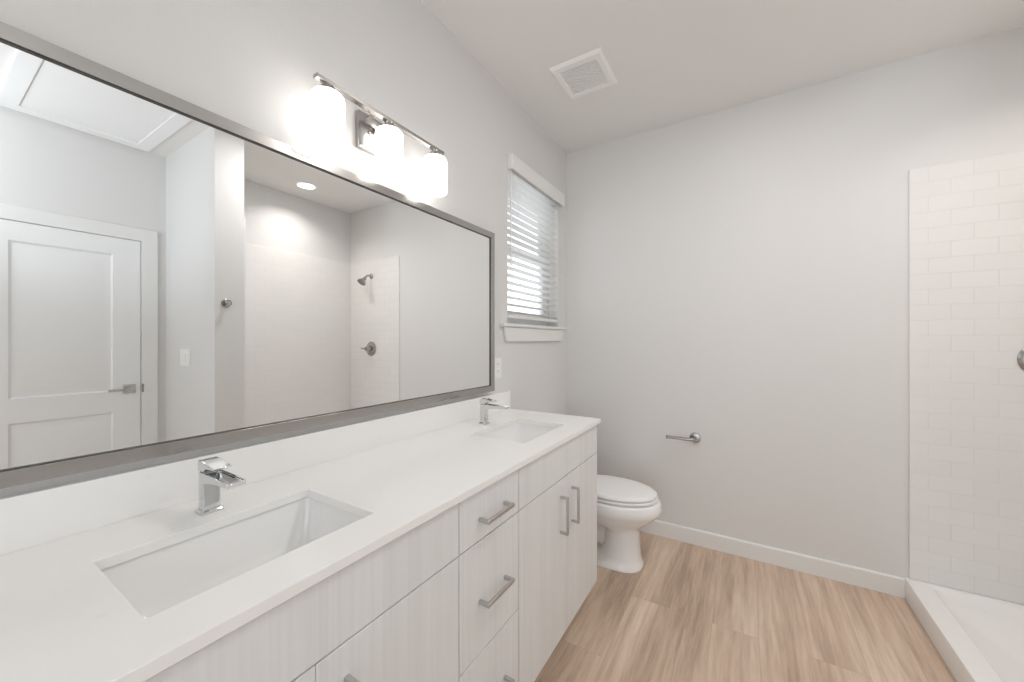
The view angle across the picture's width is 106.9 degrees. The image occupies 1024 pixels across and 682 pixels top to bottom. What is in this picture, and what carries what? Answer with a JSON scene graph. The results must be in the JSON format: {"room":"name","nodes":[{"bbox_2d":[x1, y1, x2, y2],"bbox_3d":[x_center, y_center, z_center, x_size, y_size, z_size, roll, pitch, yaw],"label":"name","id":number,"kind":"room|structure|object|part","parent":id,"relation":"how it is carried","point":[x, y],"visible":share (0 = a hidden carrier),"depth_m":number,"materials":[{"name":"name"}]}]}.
{"room":"bathroom","nodes":[
{"label":"bathroom","id":0,"kind":"room"},
{"bbox_2d":[0,0,565,496],"bbox_3d":[-0.776,-0.085,1.117,0.160,2.900,4.893,0,0,32],"label":"wall","id":1,"kind":"structure","parent":0,"point":[252,64],"depth_m":1.33,"materials":[{"name":"white paint"}]},
{"bbox_2d":[0,21,494,488],"bbox_3d":[-0.528,-0.153,1.335,0.032,0.835,1.615,0,0,32],"label":"wall mirror","id":2,"kind":"object","parent":1,"relation":"attached to","point":[177,275],"visible":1,"depth_m":0.91,"materials":[{"name":"silver glass"}]},
{"bbox_3d":[-0.528,0.249,1.335,0.032,0.030,1.614,0,0,32],"label":"frame rail","id":3,"kind":"part","parent":2,"relation":"part of","materials":[{"name":"silver metal"}]},
{"bbox_3d":[-0.528,-0.556,1.335,0.032,0.030,1.614,0,0,32],"label":"frame rail","id":4,"kind":"part","parent":2,"relation":"part of","materials":[{"name":"silver metal"}]},
{"bbox_3d":[-0.113,-0.153,2.011,0.032,0.834,0.030,0,0,32],"label":"frame rail","id":5,"kind":"part","parent":2,"relation":"part of","materials":[{"name":"silver metal"}]},
{"bbox_2d":[0,391,509,555],"bbox_3d":[-0.507,0.337,1.383,0.020,0.102,1.872,0,0,32],"label":"backsplash","id":6,"kind":"structure","parent":1,"relation":"attached to","point":[32,518],"depth_m":0.89,"materials":[{"name":"white stone"}]},
{"bbox_2d":[310,72,446,196],"bbox_3d":[-0.452,-0.710,1.369,0.128,0.199,0.570,0,0,32],"label":"vanity light","id":7,"kind":"object","parent":1,"relation":"attached to","point":[384,141],"visible":1,"depth_m":1.32,"materials":[{"name":"white glass"}]},
{"bbox_3d":[-0.563,-0.682,1.159,0.098,0.144,0.098,0,0,32],"label":"lamp shade","id":8,"kind":"part","parent":7,"relation":"part of","materials":[{"name":"white glass"}]},
{"bbox_3d":[-0.498,-0.745,1.396,0.021,0.128,0.164,0,0,32],"label":"plate","id":9,"kind":"part","parent":7,"relation":"part of","materials":[{"name":"silver metal"}]},
{"bbox_3d":[-0.495,-0.788,1.333,0.050,0.012,0.012,0,0,32],"label":"arm","id":10,"kind":"part","parent":7,"relation":"part of","materials":[{"name":"silver metal"}]},
{"bbox_3d":[-0.440,-0.682,1.361,0.098,0.144,0.098,0,0,32],"label":"lamp shade","id":11,"kind":"part","parent":7,"relation":"part of","materials":[{"name":"white glass"}]},
{"bbox_3d":[-0.316,-0.682,1.562,0.098,0.144,0.098,0,0,32],"label":"lamp shade","id":12,"kind":"part","parent":7,"relation":"part of","materials":[{"name":"white glass"}]},
{"bbox_2d":[495,357,500,378],"bbox_3d":[-0.078,0.150,2.095,0.008,0.115,0.071,0,0,32],"label":"electrical outlet","id":13,"kind":"object","parent":1,"relation":"attached to","point":[497,360],"visible":0.86,"depth_m":2.09,"materials":[{"name":"white plastic"}]},
{"bbox_2d":[508,199,547,325],"bbox_3d":[0.060,-0.570,2.544,0.055,0.940,0.696,0,0,32],"label":"window","id":14,"kind":"structure","parent":1,"relation":"in","point":[512,301],"depth_m":2.60,"materials":[{"name":"white glass"}]},
{"bbox_3d":[0.046,-0.777,2.552,0.004,0.389,0.570,0,0,32],"label":"pane","id":15,"kind":"part","parent":14,"relation":"part of","materials":[{"name":"clear glass"}]},
{"bbox_3d":[0.066,-0.367,2.540,0.004,0.369,0.560,0,0,32],"label":"pane","id":16,"kind":"part","parent":14,"relation":"part of","materials":[{"name":"clear glass"}]},
{"bbox_3d":[0.066,-0.365,2.540,0.025,0.439,0.624,0,0,32],"label":"sash","id":17,"kind":"part","parent":14,"relation":"part of","materials":[{"name":"white plastic"}]},
{"bbox_2d":[507,153,564,322],"bbox_3d":[0.154,-0.606,2.505,0.096,0.942,0.739,0,0,32],"label":"window blinds","id":18,"kind":"object","parent":14,"relation":"attached to","point":[525,185],"visible":0.78,"depth_m":2.46,"materials":[{"name":"white plastic"}]},
{"bbox_3d":[0.129,-1.015,2.502,0.055,0.040,0.676,0,0,32],"label":"head rail","id":19,"kind":"part","parent":18,"relation":"part of","materials":[{"name":"white"}]},
{"bbox_3d":[0.132,-0.145,2.500,0.051,0.020,0.680,0,0,32],"label":"rail","id":20,"kind":"part","parent":18,"relation":"part of","materials":[{"name":"white plastic"}]},
{"bbox_2d":[500,323,566,341],"bbox_3d":[0.138,-0.049,2.504,0.118,0.104,0.877,0,0,32],"label":"window sill","id":21,"kind":"structure","parent":1,"relation":"attached to","point":[512,332],"depth_m":2.38,"materials":[{"name":"white paint"}]},
{"bbox_2d":[420,0,1023,152],"bbox_3d":[0.460,-1.485,0.359,3.340,0.100,4.893,0,0,32],"label":"ceiling","id":22,"kind":"structure","parent":0,"point":[671,61],"depth_m":1.84,"materials":[{"name":"white paint"}]},
{"bbox_2d":[548,47,617,99],"bbox_3d":[0.389,-1.426,2.049,0.283,0.016,0.296,0,0,32],"label":"ceiling vent","id":23,"kind":"object","parent":22,"relation":"in","point":[591,71],"visible":1,"depth_m":2.02,"materials":[{"name":"white plastic"}]},
{"bbox_2d":[534,531,956,681],"bbox_3d":[0.460,1.335,0.359,3.340,0.060,4.893,0,0,32],"label":"floor","id":24,"kind":"structure","parent":0,"point":[691,613],"depth_m":1.73,"materials":[{"name":"brown wood"}]},
{"bbox_2d":[144,503,458,681],"bbox_3d":[-0.549,0.856,0.780,0.573,0.894,0.763,0,0,32],"label":"base cabinet","id":25,"kind":"object","parent":24,"relation":"on","point":[391,614],"visible":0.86,"depth_m":0.74,"materials":[{"name":"white wood"}]},
{"bbox_2d":[0,409,600,681],"bbox_3d":[-0.280,0.398,1.244,0.551,0.021,1.872,0,0,32],"label":"countertop","id":26,"kind":"structure","parent":25,"relation":"on","point":[62,619],"depth_m":0.69,"materials":[{"name":"white stone"}]},
{"bbox_2d":[195,456,245,515],"bbox_3d":[-0.644,0.329,0.838,0.148,0.118,0.045,0,0,32],"label":"faucet","id":27,"kind":"object","parent":26,"relation":"on","point":[212,476],"visible":1,"depth_m":0.85,"materials":[{"name":"silver metal"}]},
{"bbox_3d":[-0.691,0.384,0.867,0.037,0.008,0.045,0,0,32],"label":"plate","id":28,"kind":"part","parent":27,"relation":"part of","materials":[{"name":"silver metal"}]},
{"bbox_3d":[-0.669,0.281,0.854,0.080,0.024,0.036,0,0,32],"label":"lever","id":29,"kind":"part","parent":27,"relation":"part of","materials":[{"name":"silver metal"}]},
{"bbox_3d":[-0.631,0.308,0.831,0.119,0.026,0.036,0,0,32],"label":"spout","id":30,"kind":"part","parent":27,"relation":"part of","materials":[{"name":"silver metal"}]},
{"bbox_2d":[101,497,362,618],"bbox_3d":[-0.524,0.483,0.763,0.323,0.148,0.444,0,0,32],"label":"undermount sink","id":31,"kind":"object","parent":26,"relation":"in","point":[157,581],"visible":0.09,"depth_m":0.82,"materials":[{"name":"white ceramic"}]},
{"bbox_2d":[479,398,509,424],"bbox_3d":[-0.083,0.329,1.752,0.148,0.118,0.045,0,0,32],"label":"faucet","id":32,"kind":"object","parent":26,"relation":"on","point":[484,406],"visible":1,"depth_m":1.76,"materials":[{"name":"silver metal"}]},
{"bbox_3d":[-0.109,0.281,1.768,0.080,0.024,0.036,0,0,32],"label":"lever","id":33,"kind":"part","parent":32,"relation":"part of","materials":[{"name":"silver metal"}]},
{"bbox_3d":[-0.071,0.308,1.744,0.119,0.026,0.036,0,0,32],"label":"spout","id":34,"kind":"part","parent":32,"relation":"part of","materials":[{"name":"silver metal"}]},
{"bbox_2d":[479,422,555,442],"bbox_3d":[0.035,0.483,1.674,0.323,0.148,0.444,0,0,32],"label":"undermount sink","id":35,"kind":"object","parent":26,"relation":"in","point":[515,432],"visible":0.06,"depth_m":1.85,"materials":[{"name":"white ceramic"}]},
{"bbox_3d":[-0.442,0.871,0.491,0.018,0.632,0.379,0,0,32],"label":"door","id":36,"kind":"part","parent":25,"relation":"part of","materials":[{"name":"white wood"}]},
{"bbox_3d":[-0.290,0.690,0.689,0.035,0.150,0.011,0,0,32],"label":"handle","id":37,"kind":"part","parent":25,"relation":"part of","materials":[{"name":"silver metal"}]},
{"bbox_3d":[-0.243,0.871,0.816,0.018,0.632,0.379,0,0,32],"label":"door","id":38,"kind":"part","parent":25,"relation":"part of","materials":[{"name":"white wood"}]},
{"bbox_2d":[458,470,517,681],"bbox_3d":[-0.271,0.856,1.235,0.573,0.894,0.301,0,0,32],"label":"base cabinet","id":39,"kind":"object","parent":24,"relation":"on","point":[488,519],"visible":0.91,"depth_m":1.09,"materials":[{"name":"white wood"}]},
{"bbox_3d":[-0.064,1.028,1.108,0.018,0.318,0.298,0,0,32],"label":"drawer","id":40,"kind":"part","parent":39,"relation":"part of","materials":[{"name":"white wood"}]},
{"bbox_3d":[-0.064,0.483,1.108,0.018,0.136,0.298,0,0,32],"label":"drawer","id":41,"kind":"part","parent":39,"relation":"part of","materials":[{"name":"white wood"}]},
{"bbox_3d":[-0.041,0.720,1.094,0.035,0.011,0.137,0,0,32],"label":"handle","id":42,"kind":"part","parent":39,"relation":"part of","materials":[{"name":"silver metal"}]},
{"bbox_3d":[-0.041,0.493,1.094,0.035,0.011,0.137,0,0,32],"label":"handle","id":43,"kind":"part","parent":39,"relation":"part of","materials":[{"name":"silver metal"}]},
{"bbox_3d":[-0.041,1.025,1.094,0.035,0.011,0.137,0,0,32],"label":"handle","id":44,"kind":"part","parent":39,"relation":"part of","materials":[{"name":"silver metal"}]},
{"bbox_2d":[518,425,596,681],"bbox_3d":[0.009,0.856,1.690,0.573,0.894,0.766,0,0,32],"label":"base cabinet","id":45,"kind":"object","parent":24,"relation":"on","point":[557,490],"visible":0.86,"depth_m":1.46,"materials":[{"name":"white wood"}]},
{"bbox_3d":[0.115,0.871,1.401,0.018,0.632,0.381,0,0,32],"label":"door","id":46,"kind":"part","parent":45,"relation":"part of","materials":[{"name":"white wood"}]},
{"bbox_3d":[0.215,0.483,1.564,0.018,0.136,0.763,0,0,32],"label":"false drawer","id":47,"kind":"part","parent":45,"relation":"part of","materials":[{"name":"white wood"}]},
{"bbox_3d":[0.208,0.690,1.500,0.035,0.150,0.011,0,0,32],"label":"handle","id":48,"kind":"part","parent":45,"relation":"part of","materials":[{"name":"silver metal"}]},
{"bbox_3d":[0.268,0.690,1.599,0.035,0.150,0.011,0,0,32],"label":"handle","id":49,"kind":"part","parent":45,"relation":"part of","materials":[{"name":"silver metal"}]},
{"bbox_3d":[0.315,0.871,1.727,0.018,0.632,0.381,0,0,32],"label":"door","id":50,"kind":"part","parent":45,"relation":"part of","materials":[{"name":"white wood"}]},
{"bbox_2d":[597,475,661,572],"bbox_3d":[0.522,0.932,2.333,0.750,0.744,0.460,0,0,32],"label":"toilet","id":51,"kind":"object","parent":24,"relation":"on","point":[625,506],"visible":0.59,"depth_m":2.15,"materials":[{"name":"white ceramic"}]},
{"bbox_3d":[0.613,0.876,2.277,0.486,0.028,0.352,0,0,32],"label":"lid","id":52,"kind":"part","parent":51,"relation":"part of","materials":[{"name":"white plastic"}]},
{"bbox_3d":[0.615,0.903,2.276,0.491,0.016,0.358,0,0,32],"label":"seat","id":53,"kind":"part","parent":51,"relation":"part of","materials":[{"name":"white plastic"}]},
{"bbox_2d":[905,578,1023,681],"bbox_3d":[1.975,1.252,1.121,0.811,0.103,1.406,0,0,32],"label":"shower pan","id":54,"kind":"object","parent":24,"relation":"on","point":[979,638],"visible":1,"depth_m":1.64,"materials":[{"name":"white plastic"}]},
{"bbox_2d":[566,26,1023,604],"bbox_3d":[1.591,-0.065,2.272,2.670,2.740,0.169,0,0,32],"label":"wall","id":55,"kind":"structure","parent":0,"point":[737,277],"depth_m":2.09,"materials":[{"name":"white paint"}]},
{"bbox_2d":[666,433,700,442],"bbox_3d":[1.099,0.621,2.436,0.198,0.066,0.083,0,0,32],"label":"toilet paper holder","id":56,"kind":"object","parent":55,"relation":"attached to","point":[694,437],"visible":1,"depth_m":2.42,"materials":[{"name":"silver metal"}]},
{"bbox_3d":[1.090,0.621,2.437,0.168,0.018,0.072,0,0,32],"label":"arm","id":57,"kind":"part","parent":56,"relation":"part of","materials":[{"name":"silver metal"}]},
{"bbox_2d":[640,520,904,597],"bbox_3d":[1.210,1.256,2.409,1.847,0.097,0.014,0,0,32],"label":"baseboard","id":58,"kind":"structure","parent":55,"relation":"attached to","point":[889,584],"depth_m":2.18,"materials":[{"name":"white paint"}]},
{"bbox_2d":[1017,348,1023,369],"bbox_3d":[2.348,0.083,1.653,0.154,0.154,0.094,0,0,32],"label":"shower valve","id":59,"kind":"object","parent":55,"relation":"attached to","point":[1020,358],"visible":1,"depth_m":1.72,"materials":[{"name":"silver metal"}]}
]}

